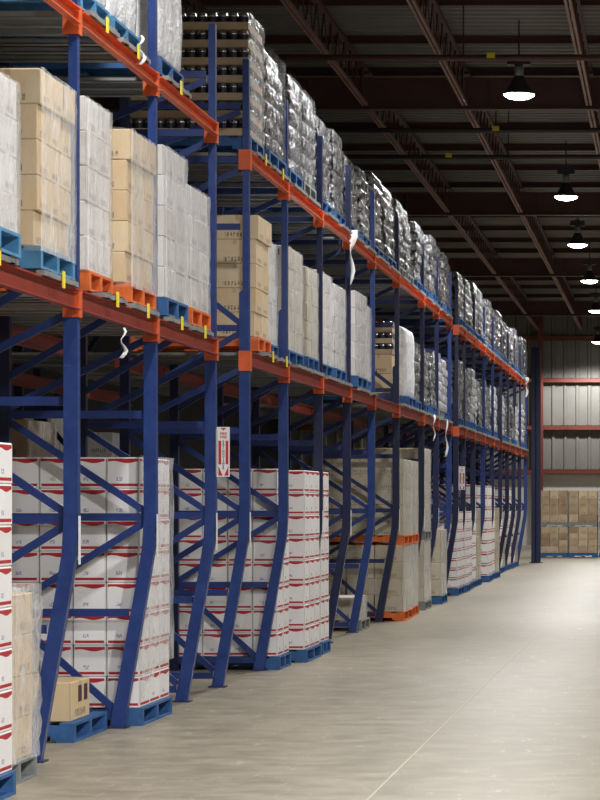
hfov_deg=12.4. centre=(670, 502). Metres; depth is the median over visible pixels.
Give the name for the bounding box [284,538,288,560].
carton
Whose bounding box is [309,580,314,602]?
carton
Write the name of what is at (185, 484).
carton
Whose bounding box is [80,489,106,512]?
carton
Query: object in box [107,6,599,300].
ceiling
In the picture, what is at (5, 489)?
carton
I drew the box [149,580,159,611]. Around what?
carton
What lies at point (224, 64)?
tray
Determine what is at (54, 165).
carton
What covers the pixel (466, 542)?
load
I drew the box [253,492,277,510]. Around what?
carton
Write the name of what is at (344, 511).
frame
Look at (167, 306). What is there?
pallet
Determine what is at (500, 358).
lane
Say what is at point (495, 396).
load
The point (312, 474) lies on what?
carton
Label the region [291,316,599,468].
wall
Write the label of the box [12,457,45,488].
carton
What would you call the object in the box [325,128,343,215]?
load
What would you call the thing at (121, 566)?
carton
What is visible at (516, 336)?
load
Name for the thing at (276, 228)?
lane
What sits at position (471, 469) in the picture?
frame
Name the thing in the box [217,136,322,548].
frame
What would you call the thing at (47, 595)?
carton
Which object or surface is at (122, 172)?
carton
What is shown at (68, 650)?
carton
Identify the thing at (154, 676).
carton
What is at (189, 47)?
tray
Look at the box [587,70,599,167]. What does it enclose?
roof truss
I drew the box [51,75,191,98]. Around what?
lane
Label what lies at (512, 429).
load
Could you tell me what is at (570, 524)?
pallet
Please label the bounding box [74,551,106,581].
carton
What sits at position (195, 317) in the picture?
pallet
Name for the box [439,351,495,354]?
lane
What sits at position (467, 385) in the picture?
load
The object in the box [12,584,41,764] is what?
wrap
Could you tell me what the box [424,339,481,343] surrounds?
lane
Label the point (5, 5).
pallet
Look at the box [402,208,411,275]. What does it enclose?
load
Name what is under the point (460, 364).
load
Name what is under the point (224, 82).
tray
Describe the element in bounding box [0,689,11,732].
carton
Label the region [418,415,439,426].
crossbar
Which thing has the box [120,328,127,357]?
strip
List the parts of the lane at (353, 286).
rail, rail, rail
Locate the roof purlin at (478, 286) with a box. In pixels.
[476,285,599,288]
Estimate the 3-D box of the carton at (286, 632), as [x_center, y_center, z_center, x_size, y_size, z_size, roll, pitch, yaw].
[-3.888,1.359,26.660,0.235,0.223,0.395,0,0,0]
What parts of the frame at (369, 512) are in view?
post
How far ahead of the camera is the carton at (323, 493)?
28.94 m
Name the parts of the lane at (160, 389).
rail, rail, rail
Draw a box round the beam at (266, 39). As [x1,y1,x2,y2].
[260,35,599,43]
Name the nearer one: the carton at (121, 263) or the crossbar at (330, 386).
the carton at (121, 263)
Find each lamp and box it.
[503,20,534,99]
[554,141,577,200]
[568,216,586,247]
[581,240,597,283]
[589,292,599,312]
[592,326,599,343]
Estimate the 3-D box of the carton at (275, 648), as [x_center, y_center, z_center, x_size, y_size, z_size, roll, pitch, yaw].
[-3.890,1.359,26.259,0.235,0.223,0.395,0,0,0]
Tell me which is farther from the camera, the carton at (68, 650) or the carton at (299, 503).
the carton at (299, 503)
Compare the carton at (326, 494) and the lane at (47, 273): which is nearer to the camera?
the lane at (47, 273)
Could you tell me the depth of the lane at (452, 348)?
53.79 m
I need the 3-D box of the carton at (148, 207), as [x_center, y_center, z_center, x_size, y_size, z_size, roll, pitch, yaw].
[-3.845,-2.002,19.065,0.378,0.205,0.302,0,0,0]
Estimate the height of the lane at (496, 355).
0.040 m
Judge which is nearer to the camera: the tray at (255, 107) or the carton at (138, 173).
the carton at (138, 173)
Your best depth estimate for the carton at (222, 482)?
26.06 m
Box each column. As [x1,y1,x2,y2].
[529,347,542,562]
[538,316,542,489]
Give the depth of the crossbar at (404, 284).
37.95 m
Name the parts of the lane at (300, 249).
rail, rail, rail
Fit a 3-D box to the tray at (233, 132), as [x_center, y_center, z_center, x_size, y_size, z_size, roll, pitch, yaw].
[-4.250,-3.248,24.210,1.100,0.065,0.820,0,0,0]
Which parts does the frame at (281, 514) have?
post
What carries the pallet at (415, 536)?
on the load at (414, 547)
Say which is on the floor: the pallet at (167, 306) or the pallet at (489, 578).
the pallet at (489, 578)
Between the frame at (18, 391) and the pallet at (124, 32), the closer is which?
the pallet at (124, 32)
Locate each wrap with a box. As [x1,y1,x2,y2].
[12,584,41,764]
[45,85,74,262]
[133,166,157,288]
[142,458,173,669]
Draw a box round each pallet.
[0,0,109,24]
[0,16,140,49]
[0,226,20,257]
[0,270,112,293]
[0,770,15,799]
[12,56,183,87]
[12,754,36,784]
[16,246,74,278]
[48,711,106,742]
[89,696,171,725]
[113,282,155,309]
[131,337,270,352]
[141,136,263,155]
[158,297,187,321]
[159,344,278,356]
[169,652,290,669]
[188,307,210,329]
[197,168,302,188]
[224,199,332,214]
[264,149,286,175]
[270,211,345,225]
[276,224,358,235]
[288,350,303,365]
[289,644,321,662]
[301,255,396,268]
[303,181,315,198]
[304,356,318,370]
[305,393,399,402]
[306,245,383,257]
[319,639,330,654]
[323,364,332,376]
[325,396,415,406]
[329,534,412,544]
[333,368,346,381]
[335,265,405,276]
[335,617,369,630]
[339,533,418,542]
[351,376,367,389]
[359,234,370,246]
[368,381,371,391]
[370,608,412,620]
[389,418,463,424]
[399,317,464,326]
[406,273,413,282]
[412,605,418,615]
[414,280,422,290]
[416,400,421,409]
[418,599,431,609]
[421,530,431,539]
[424,287,428,295]
[424,404,428,411]
[429,293,437,303]
[429,406,437,414]
[430,594,446,603]
[439,409,443,417]
[443,305,450,314]
[444,412,448,419]
[446,586,463,595]
[463,584,469,592]
[470,422,475,429]
[472,580,476,587]
[476,578,481,585]
[479,336,484,343]
[481,574,492,581]
[541,522,567,526]
[541,552,568,556]
[568,522,597,526]
[568,552,597,556]
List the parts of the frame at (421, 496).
post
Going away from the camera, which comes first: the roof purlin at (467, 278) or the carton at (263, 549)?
the carton at (263, 549)
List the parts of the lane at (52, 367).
rail, rail, rail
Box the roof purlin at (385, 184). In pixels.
[381,182,599,187]
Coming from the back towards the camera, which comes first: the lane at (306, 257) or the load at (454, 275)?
the load at (454, 275)
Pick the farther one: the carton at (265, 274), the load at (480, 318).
the load at (480, 318)
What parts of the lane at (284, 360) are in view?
rail, rail, rail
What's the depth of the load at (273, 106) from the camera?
25.06 m
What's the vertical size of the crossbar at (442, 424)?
0.175 m
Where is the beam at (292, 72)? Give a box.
[278,68,599,76]
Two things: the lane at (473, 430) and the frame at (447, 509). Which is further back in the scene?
the lane at (473, 430)
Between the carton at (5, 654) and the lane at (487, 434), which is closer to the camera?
the carton at (5, 654)
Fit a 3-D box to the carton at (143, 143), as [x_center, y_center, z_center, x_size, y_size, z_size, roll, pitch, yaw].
[-3.823,-2.416,18.759,0.378,0.205,0.302,0,0,0]
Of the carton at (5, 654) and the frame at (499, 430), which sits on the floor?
the frame at (499, 430)
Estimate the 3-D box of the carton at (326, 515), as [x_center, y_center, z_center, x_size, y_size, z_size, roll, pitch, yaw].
[-3.812,0.234,29.182,0.235,0.223,0.330,0,0,0]
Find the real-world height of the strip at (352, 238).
0.621 m
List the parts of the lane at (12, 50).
rail, rail, rail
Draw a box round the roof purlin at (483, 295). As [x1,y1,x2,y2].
[482,294,599,297]
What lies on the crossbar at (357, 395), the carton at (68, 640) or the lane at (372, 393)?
the lane at (372, 393)
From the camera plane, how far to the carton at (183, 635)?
26.06 m
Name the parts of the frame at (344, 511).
post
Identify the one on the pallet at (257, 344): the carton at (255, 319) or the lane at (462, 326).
the carton at (255, 319)
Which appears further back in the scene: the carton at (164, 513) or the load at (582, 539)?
the load at (582, 539)
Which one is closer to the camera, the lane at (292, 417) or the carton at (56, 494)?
the carton at (56, 494)
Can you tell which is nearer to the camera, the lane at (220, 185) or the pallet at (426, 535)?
the lane at (220, 185)
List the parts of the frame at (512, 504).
post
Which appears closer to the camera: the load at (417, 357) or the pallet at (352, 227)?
the pallet at (352, 227)
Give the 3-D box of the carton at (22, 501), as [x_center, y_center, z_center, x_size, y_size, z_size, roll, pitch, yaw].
[-4.648,0.009,19.698,0.235,0.223,0.388,0,0,0]
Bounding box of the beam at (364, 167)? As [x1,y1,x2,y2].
[353,164,599,170]
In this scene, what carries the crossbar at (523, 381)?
attached to the frame at (518, 506)
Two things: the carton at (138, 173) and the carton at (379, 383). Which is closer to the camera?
the carton at (138, 173)
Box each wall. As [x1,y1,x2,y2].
[12,336,277,468]
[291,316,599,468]
[432,474,599,544]
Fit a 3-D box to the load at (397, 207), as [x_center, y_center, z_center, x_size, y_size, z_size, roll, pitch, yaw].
[-4.239,-3.673,37.246,1.125,0.916,0.878,0,0,0]
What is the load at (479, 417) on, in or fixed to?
on the pallet
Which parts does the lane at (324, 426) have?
rail, rail, rail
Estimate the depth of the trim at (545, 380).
103.73 m
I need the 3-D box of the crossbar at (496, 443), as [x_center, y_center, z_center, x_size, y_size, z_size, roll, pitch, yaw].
[-3.689,-1.232,57.499,0.118,0.175,2.697,0,0,0]
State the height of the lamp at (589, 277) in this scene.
1.170 m
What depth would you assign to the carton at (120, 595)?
19.50 m
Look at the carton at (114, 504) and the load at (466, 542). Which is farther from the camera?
the load at (466, 542)
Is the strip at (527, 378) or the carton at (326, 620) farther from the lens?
the strip at (527, 378)
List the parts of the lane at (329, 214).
rail, rail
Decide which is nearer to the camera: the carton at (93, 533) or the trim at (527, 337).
the carton at (93, 533)
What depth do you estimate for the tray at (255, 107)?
23.82 m
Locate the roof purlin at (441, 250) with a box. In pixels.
[440,249,599,252]
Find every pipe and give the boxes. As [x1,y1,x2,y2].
[269,0,599,60]
[325,77,599,132]
[344,111,599,159]
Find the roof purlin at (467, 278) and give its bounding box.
[462,277,599,280]
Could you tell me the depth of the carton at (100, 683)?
19.50 m
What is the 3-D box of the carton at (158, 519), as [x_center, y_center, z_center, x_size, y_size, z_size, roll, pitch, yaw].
[-3.932,0.234,20.091,0.235,0.223,0.388,0,0,0]
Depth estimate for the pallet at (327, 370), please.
29.30 m
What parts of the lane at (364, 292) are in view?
rail, rail, rail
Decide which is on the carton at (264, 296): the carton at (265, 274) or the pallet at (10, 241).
the carton at (265, 274)
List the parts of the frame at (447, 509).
post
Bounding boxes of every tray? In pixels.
[131,93,261,113]
[131,110,261,130]
[131,128,261,144]
[181,57,261,78]
[182,22,261,44]
[182,40,261,61]
[184,75,261,95]
[375,327,394,335]
[375,338,394,345]
[375,349,394,355]
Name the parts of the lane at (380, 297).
rail, rail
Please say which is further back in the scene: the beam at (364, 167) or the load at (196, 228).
the beam at (364, 167)
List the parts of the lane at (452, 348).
rail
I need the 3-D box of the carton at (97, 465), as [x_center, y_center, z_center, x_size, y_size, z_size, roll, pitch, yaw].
[-4.168,-0.216,19.696,0.235,0.223,0.388,0,0,0]
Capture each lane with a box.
[0,10,119,37]
[0,37,150,64]
[0,247,18,265]
[0,292,127,307]
[0,303,159,317]
[12,316,191,329]
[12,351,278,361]
[12,356,290,366]
[23,325,213,338]
[25,269,78,288]
[32,364,312,372]
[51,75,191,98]
[59,370,324,376]
[88,375,340,382]
[108,380,352,386]
[139,387,370,393]
[160,392,377,395]
[174,152,271,165]
[185,165,290,181]
[189,183,307,196]
[206,195,320,207]
[224,403,410,407]
[231,406,418,410]
[232,212,338,222]
[251,409,425,413]
[260,412,433,416]
[271,224,352,234]
[272,235,365,244]
[273,415,439,418]
[288,245,376,254]
[291,417,446,421]
[291,420,452,423]
[301,255,389,265]
[309,266,400,274]
[312,425,466,428]
[330,276,409,282]
[334,427,471,430]
[334,429,476,431]
[337,283,417,289]
[340,431,481,433]
[355,289,425,295]
[358,434,490,437]
[360,433,486,435]
[365,296,433,302]
[366,302,439,308]
[375,308,446,313]
[375,314,452,318]
[404,325,466,330]
[409,443,513,445]
[412,331,471,334]
[414,335,476,338]
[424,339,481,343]
[424,343,486,347]
[432,347,490,351]
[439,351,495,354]
[447,354,499,358]
[460,358,503,361]
[467,361,506,364]
[470,367,513,369]
[475,372,519,375]
[485,377,525,380]
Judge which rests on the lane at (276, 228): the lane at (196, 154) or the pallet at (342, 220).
the pallet at (342, 220)
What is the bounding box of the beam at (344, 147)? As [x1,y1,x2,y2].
[341,145,597,150]
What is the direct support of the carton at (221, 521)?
on the carton at (222, 543)
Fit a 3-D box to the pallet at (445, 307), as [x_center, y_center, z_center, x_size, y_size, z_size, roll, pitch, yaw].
[-4.247,-3.150,44.655,1.200,0.130,0.875,0,0,0]
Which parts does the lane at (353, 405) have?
rail, rail, rail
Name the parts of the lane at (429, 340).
rail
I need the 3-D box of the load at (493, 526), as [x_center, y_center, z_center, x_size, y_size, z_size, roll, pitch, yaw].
[-4.299,0.561,56.910,1.157,1.818,1.176,0,0,0]
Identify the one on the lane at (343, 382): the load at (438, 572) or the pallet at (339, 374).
the pallet at (339, 374)
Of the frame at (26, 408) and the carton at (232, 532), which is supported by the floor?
the frame at (26, 408)
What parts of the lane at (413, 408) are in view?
rail, rail, rail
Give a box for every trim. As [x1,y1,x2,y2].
[291,469,599,473]
[295,425,599,429]
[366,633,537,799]
[517,335,595,339]
[528,378,599,382]
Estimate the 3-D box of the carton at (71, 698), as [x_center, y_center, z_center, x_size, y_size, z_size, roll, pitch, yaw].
[-4.338,1.337,18.549,0.623,0.265,0.603,0,0,0]
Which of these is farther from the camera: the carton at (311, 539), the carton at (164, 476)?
the carton at (311, 539)
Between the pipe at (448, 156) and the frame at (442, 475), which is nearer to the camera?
the pipe at (448, 156)
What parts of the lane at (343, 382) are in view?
rail, rail, rail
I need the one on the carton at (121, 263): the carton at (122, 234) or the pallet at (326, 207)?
the carton at (122, 234)
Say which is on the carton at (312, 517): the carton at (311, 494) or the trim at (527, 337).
the carton at (311, 494)
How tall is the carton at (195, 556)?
0.223 m
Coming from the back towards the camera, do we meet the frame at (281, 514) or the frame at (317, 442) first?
the frame at (317, 442)
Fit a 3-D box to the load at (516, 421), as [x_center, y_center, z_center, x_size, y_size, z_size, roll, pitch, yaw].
[-4.267,-1.907,65.754,1.134,0.845,0.875,0,0,0]
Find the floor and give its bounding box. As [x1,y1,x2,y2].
[4,545,599,799]
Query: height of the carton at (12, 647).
0.236 m
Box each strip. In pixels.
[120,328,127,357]
[137,35,146,64]
[348,230,357,284]
[433,415,435,440]
[445,420,448,456]
[525,377,528,396]
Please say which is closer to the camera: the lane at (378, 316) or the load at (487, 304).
the lane at (378, 316)
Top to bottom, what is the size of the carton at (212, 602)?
0.223 m
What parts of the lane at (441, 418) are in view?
rail, rail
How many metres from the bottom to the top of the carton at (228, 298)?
0.215 m
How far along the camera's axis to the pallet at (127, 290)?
18.68 m
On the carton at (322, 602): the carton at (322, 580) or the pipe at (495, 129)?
the carton at (322, 580)
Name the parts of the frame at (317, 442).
post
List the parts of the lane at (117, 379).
rail, rail, rail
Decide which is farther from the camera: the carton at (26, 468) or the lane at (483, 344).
the lane at (483, 344)
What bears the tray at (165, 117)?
on the load at (239, 38)
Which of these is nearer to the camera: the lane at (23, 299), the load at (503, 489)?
the lane at (23, 299)
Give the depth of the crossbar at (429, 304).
41.17 m
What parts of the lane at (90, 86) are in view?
rail, rail, rail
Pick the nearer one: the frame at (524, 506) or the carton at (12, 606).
the carton at (12, 606)
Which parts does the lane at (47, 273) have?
rail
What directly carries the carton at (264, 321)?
on the pallet at (257, 344)
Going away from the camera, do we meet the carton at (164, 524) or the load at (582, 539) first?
the carton at (164, 524)
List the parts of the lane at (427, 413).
rail, rail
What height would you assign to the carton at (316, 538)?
0.223 m
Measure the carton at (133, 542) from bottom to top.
0.223 m
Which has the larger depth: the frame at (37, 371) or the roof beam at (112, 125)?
the roof beam at (112, 125)
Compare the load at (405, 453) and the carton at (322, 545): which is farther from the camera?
the load at (405, 453)
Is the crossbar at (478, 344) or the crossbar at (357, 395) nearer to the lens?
the crossbar at (357, 395)
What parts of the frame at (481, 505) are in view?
post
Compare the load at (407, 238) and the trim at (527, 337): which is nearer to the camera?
the load at (407, 238)
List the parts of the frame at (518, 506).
post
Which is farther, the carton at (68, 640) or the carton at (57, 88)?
the carton at (68, 640)
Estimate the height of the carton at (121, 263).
0.205 m
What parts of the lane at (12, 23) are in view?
rail, rail, rail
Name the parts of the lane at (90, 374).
rail, rail, rail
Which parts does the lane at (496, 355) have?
rail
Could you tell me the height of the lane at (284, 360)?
0.100 m
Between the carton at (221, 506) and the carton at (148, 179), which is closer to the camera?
the carton at (148, 179)
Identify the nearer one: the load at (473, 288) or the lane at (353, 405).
the lane at (353, 405)
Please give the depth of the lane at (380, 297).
40.59 m
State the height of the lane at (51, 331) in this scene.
0.100 m
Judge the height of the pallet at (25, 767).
0.130 m
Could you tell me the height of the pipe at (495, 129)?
0.963 m
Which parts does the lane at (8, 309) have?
rail, rail, rail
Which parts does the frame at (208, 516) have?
post, foot plate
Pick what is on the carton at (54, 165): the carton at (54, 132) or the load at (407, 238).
the carton at (54, 132)
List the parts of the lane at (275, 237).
rail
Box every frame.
[0,0,80,762]
[0,0,157,728]
[12,348,62,410]
[14,345,23,418]
[34,336,100,444]
[80,24,217,702]
[120,59,250,687]
[169,99,288,670]
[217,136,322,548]
[252,165,350,642]
[288,191,374,632]
[323,217,399,621]
[350,245,424,560]
[375,258,438,567]
[384,272,451,548]
[393,279,458,588]
[402,286,465,529]
[415,297,475,533]
[428,307,484,537]
[439,317,493,524]
[452,325,501,530]
[459,332,508,569]
[467,339,515,565]
[475,345,520,568]
[485,358,526,560]
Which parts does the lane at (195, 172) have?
rail, rail, rail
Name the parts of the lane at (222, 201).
rail, rail, rail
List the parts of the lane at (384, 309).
rail, rail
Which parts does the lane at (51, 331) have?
rail, rail, rail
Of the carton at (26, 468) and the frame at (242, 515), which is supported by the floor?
the frame at (242, 515)
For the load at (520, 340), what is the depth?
66.73 m
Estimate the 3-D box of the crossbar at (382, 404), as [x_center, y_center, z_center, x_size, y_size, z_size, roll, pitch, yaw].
[-3.689,-1.232,35.050,0.118,0.175,2.997,0,0,0]
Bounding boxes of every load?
[0,73,18,232]
[12,418,62,456]
[12,419,53,456]
[80,96,111,277]
[88,432,119,456]
[96,0,105,7]
[105,0,136,33]
[131,12,264,144]
[135,0,182,71]
[158,144,187,303]
[184,184,208,313]
[258,48,284,161]
[267,244,277,345]
[275,245,303,354]
[278,74,302,175]
[297,90,315,187]
[301,266,318,359]
[312,114,329,203]
[312,270,330,365]
[323,459,410,535]
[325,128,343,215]
[328,544,411,611]
[328,595,366,620]
[330,283,346,370]
[330,543,417,606]
[342,155,357,228]
[344,290,366,378]
[354,166,369,238]
[354,448,430,530]
[354,539,429,601]
[364,172,383,249]
[365,306,370,381]
[375,322,400,355]
[380,185,395,260]
[391,198,404,269]
[399,326,414,397]
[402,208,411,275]
[408,221,423,282]
[410,461,418,533]
[414,342,420,400]
[417,344,427,403]
[419,230,427,289]
[424,234,436,294]
[425,352,436,406]
[428,351,442,409]
[430,484,475,580]
[430,511,469,584]
[430,512,462,587]
[430,529,446,595]
[435,245,441,301]
[440,252,449,306]
[440,359,447,411]
[446,359,463,417]
[451,272,463,319]
[463,279,468,324]
[465,368,475,421]
[465,371,469,420]
[468,282,478,332]
[468,284,472,328]
[468,511,471,582]
[475,388,477,422]
[476,379,487,427]
[476,380,482,425]
[476,486,491,575]
[476,508,480,578]
[477,289,483,337]
[482,299,486,340]
[483,299,491,344]
[486,387,490,429]
[489,386,496,431]
[490,308,496,348]
[492,487,494,572]
[494,310,500,352]
[494,508,499,571]
[495,488,502,567]
[496,392,510,437]
[496,395,504,434]
[500,315,503,354]
[502,321,506,357]
[502,488,510,563]
[502,511,504,565]
[503,400,507,435]
[506,326,511,361]
[509,328,514,363]
[509,399,514,438]
[511,328,517,366]
[511,519,514,562]
[515,404,524,442]
[515,407,518,440]
[515,511,517,561]
[516,336,518,369]
[517,337,524,372]
[522,338,526,374]
[523,413,526,443]
[541,490,568,521]
[541,527,568,552]
[569,490,597,521]
[569,527,597,552]
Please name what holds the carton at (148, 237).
on the carton at (147, 267)
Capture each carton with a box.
[0,68,51,110]
[0,442,11,483]
[0,484,11,524]
[0,525,11,566]
[0,566,11,607]
[0,607,11,649]
[0,648,11,691]
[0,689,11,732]
[0,730,11,774]
[11,595,13,635]
[11,636,13,677]
[11,678,13,719]
[11,720,14,759]
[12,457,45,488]
[12,489,39,512]
[12,524,39,550]
[12,551,39,581]
[12,582,41,608]
[12,592,31,635]
[13,633,32,677]
[13,673,31,718]
[13,714,31,760]
[15,104,48,144]
[16,139,48,179]
[16,175,48,214]
[17,210,45,248]
[31,677,88,721]
[32,617,39,644]
[32,645,39,676]
[39,524,62,550]
[40,457,62,488]
[40,489,62,512]
[40,551,61,581]
[40,582,75,608]
[40,617,72,644]
[40,645,73,676]
[44,182,59,220]
[46,216,56,251]
[48,111,60,151]
[48,147,59,185]
[49,78,62,117]
[57,188,70,225]
[57,222,67,255]
[59,120,70,158]
[59,154,70,191]
[60,85,74,124]
[73,582,108,608]
[73,617,106,644]
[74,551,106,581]
[74,645,107,676]
[80,457,106,488]
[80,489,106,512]
[81,521,106,550]
[89,676,107,707]
[106,551,140,581]
[106,612,148,644]
[107,457,143,488]
[107,489,143,512]
[107,521,142,550]
[107,582,149,613]
[107,643,149,676]
[107,674,149,707]
[108,190,135,224]
[109,129,138,164]
[109,160,134,194]
[109,221,135,255]
[110,252,133,284]
[134,256,142,286]
[135,165,143,199]
[135,196,144,229]
[135,226,144,259]
[136,135,147,169]
[143,141,156,175]
[143,260,151,290]
[144,171,152,204]
[144,201,152,233]
[144,231,152,262]
[148,640,158,672]
[148,670,158,703]
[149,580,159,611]
[149,610,159,641]
[151,550,159,580]
[156,519,158,548]
[156,549,168,578]
[158,459,159,488]
[158,489,159,518]
[159,489,168,518]
[159,519,169,548]
[159,578,168,608]
[159,608,169,639]
[159,638,168,669]
[159,667,168,699]
[160,459,168,488]
[179,469,202,491]
[179,492,202,510]
[179,519,202,538]
[179,539,202,561]
[179,562,199,581]
[179,588,194,608]
[179,609,202,632]
[179,633,202,655]
[203,469,227,491]
[203,492,227,510]
[203,518,227,538]
[203,609,224,632]
[203,633,220,655]
[205,588,227,608]
[209,562,229,581]
[214,539,227,561]
[217,215,264,242]
[217,239,262,266]
[217,264,261,290]
[217,288,261,314]
[217,312,260,338]
[228,469,252,491]
[228,492,252,510]
[228,516,252,538]
[228,539,252,561]
[228,562,254,581]
[228,588,252,608]
[230,633,252,655]
[234,609,253,632]
[253,469,277,491]
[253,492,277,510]
[253,516,277,538]
[253,539,275,561]
[253,562,282,585]
[253,585,282,608]
[253,608,282,632]
[253,631,282,655]
[260,292,267,317]
[261,316,267,339]
[262,220,271,246]
[262,245,268,270]
[262,268,268,294]
[282,561,288,584]
[283,584,288,607]
[283,607,288,630]
[283,629,288,653]
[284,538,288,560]
[288,537,308,559]
[288,581,308,604]
[288,604,309,626]
[289,470,309,492]
[289,493,309,514]
[289,515,309,536]
[289,559,308,581]
[289,626,308,649]
[308,602,313,624]
[309,471,314,492]
[309,493,313,514]
[309,537,313,558]
[309,559,314,580]
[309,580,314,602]
[309,624,314,646]
[310,515,314,536]
[313,558,319,579]
[314,471,318,492]
[314,493,318,514]
[314,536,318,557]
[314,579,318,601]
[314,601,319,623]
[315,515,319,535]
[315,622,318,644]
[319,536,324,556]
[319,557,324,577]
[319,578,324,599]
[319,599,324,620]
[319,620,324,641]
[322,514,324,534]
[322,535,328,555]
[323,472,324,492]
[323,493,324,513]
[324,472,328,492]
[324,493,327,513]
[324,514,328,534]
[324,556,328,576]
[324,577,328,598]
[324,598,328,619]
[324,619,328,640]
[375,354,394,373]
[375,374,391,394]
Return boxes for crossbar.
[0,261,80,309]
[12,326,62,355]
[12,373,28,386]
[23,374,62,393]
[43,0,80,23]
[62,5,158,87]
[62,289,158,335]
[88,388,132,405]
[113,357,167,377]
[143,71,218,144]
[143,317,218,360]
[164,368,204,387]
[224,383,238,398]
[238,149,289,193]
[238,351,289,377]
[250,390,277,407]
[278,182,324,221]
[278,366,324,389]
[291,403,313,415]
[311,408,342,421]
[313,210,350,243]
[313,378,352,398]
[342,240,376,263]
[342,387,376,406]
[354,418,364,428]
[363,421,382,432]
[367,257,400,283]
[367,397,400,414]
[392,277,425,303]
[392,406,425,422]
[418,298,439,314]
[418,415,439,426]
[433,310,452,329]
[433,420,452,433]
[453,325,465,336]
[453,426,466,435]
[460,332,475,344]
[460,429,475,438]
[470,340,485,352]
[470,433,485,442]
[480,348,494,359]
[480,436,494,444]
[489,356,502,366]
[489,440,502,447]
[498,363,508,371]
[498,442,508,449]
[505,368,515,376]
[505,445,514,451]
[511,374,521,381]
[511,447,521,453]
[517,379,527,388]
[517,449,527,457]
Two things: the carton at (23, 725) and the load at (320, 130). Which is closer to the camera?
the carton at (23, 725)
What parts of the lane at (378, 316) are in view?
rail, rail, rail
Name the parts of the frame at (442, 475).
post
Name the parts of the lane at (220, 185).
rail, rail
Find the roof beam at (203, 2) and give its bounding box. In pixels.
[181,0,599,5]
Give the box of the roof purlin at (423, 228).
[420,226,599,230]
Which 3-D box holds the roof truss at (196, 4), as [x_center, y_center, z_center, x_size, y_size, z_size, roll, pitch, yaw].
[-6.800,-6.865,36.750,0.100,0.630,16.236,0,0,0]
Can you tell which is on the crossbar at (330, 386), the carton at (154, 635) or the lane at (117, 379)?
the lane at (117, 379)
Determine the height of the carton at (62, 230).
0.203 m
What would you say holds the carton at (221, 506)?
on the carton at (221, 521)
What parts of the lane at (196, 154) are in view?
rail, rail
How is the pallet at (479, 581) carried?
on the floor
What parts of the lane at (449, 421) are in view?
rail, rail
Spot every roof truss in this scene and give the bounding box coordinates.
[181,0,208,14]
[280,0,367,105]
[364,70,448,212]
[406,0,467,105]
[446,186,495,273]
[464,70,521,212]
[494,253,526,313]
[520,186,553,273]
[525,297,539,330]
[552,253,573,313]
[564,0,591,105]
[573,297,582,330]
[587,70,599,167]
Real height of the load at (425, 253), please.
0.915 m
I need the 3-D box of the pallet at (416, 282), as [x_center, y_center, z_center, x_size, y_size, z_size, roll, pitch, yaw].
[-4.259,-3.150,39.657,1.200,0.130,0.875,0,0,0]
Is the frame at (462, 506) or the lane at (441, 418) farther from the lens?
the frame at (462, 506)
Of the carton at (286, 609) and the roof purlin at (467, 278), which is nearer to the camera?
the carton at (286, 609)
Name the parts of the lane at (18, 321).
rail, rail, rail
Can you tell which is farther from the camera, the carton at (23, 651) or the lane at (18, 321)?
the lane at (18, 321)
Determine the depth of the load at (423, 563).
40.50 m
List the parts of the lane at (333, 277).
rail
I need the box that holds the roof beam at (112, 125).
[109,122,592,128]
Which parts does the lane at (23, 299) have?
rail, rail, rail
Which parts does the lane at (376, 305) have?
rail, rail, rail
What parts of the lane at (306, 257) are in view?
rail, rail, rail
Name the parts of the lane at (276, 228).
rail, rail, rail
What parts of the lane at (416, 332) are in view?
rail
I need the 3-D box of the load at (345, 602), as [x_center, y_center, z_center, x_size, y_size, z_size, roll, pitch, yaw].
[-4.370,1.324,34.500,0.937,0.292,0.997,0,0,0]
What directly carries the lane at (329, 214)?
on the crossbar at (329, 222)
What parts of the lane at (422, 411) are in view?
rail, rail, rail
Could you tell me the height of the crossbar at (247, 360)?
0.175 m
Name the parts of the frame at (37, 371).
post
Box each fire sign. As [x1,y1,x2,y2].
[216,427,229,476]
[459,466,464,489]
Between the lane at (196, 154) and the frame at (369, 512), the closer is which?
the lane at (196, 154)
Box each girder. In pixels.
[88,78,599,110]
[207,192,599,215]
[448,258,599,276]
[490,301,599,315]
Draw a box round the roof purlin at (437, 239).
[434,238,599,241]
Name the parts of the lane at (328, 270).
rail, rail, rail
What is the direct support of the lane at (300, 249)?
on the crossbar at (360, 248)
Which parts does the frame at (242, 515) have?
post, foot plate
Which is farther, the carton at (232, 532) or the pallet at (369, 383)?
the pallet at (369, 383)
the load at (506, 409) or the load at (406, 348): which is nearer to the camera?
the load at (406, 348)
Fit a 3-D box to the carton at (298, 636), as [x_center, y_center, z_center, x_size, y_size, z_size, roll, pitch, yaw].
[-3.790,1.359,27.445,0.235,0.223,0.385,0,0,0]
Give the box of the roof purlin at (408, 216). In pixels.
[408,216,599,217]
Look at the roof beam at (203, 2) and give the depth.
40.04 m
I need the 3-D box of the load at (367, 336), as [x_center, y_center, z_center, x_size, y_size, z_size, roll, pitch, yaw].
[-4.275,-1.943,33.250,1.187,0.917,0.538,0,0,0]
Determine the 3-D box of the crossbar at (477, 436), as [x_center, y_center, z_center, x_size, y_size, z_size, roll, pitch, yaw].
[-3.689,-1.232,52.099,0.118,0.175,2.697,0,0,0]
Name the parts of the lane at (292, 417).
rail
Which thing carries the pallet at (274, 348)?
on the lane at (284, 360)
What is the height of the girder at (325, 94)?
0.520 m
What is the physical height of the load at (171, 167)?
1.107 m
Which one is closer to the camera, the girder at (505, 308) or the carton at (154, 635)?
the carton at (154, 635)
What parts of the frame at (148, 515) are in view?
post, foot plate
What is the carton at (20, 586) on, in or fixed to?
on the carton at (35, 620)
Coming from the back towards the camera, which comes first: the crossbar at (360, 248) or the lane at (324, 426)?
the lane at (324, 426)
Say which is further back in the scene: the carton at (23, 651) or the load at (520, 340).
the load at (520, 340)
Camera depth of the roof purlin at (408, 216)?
69.74 m

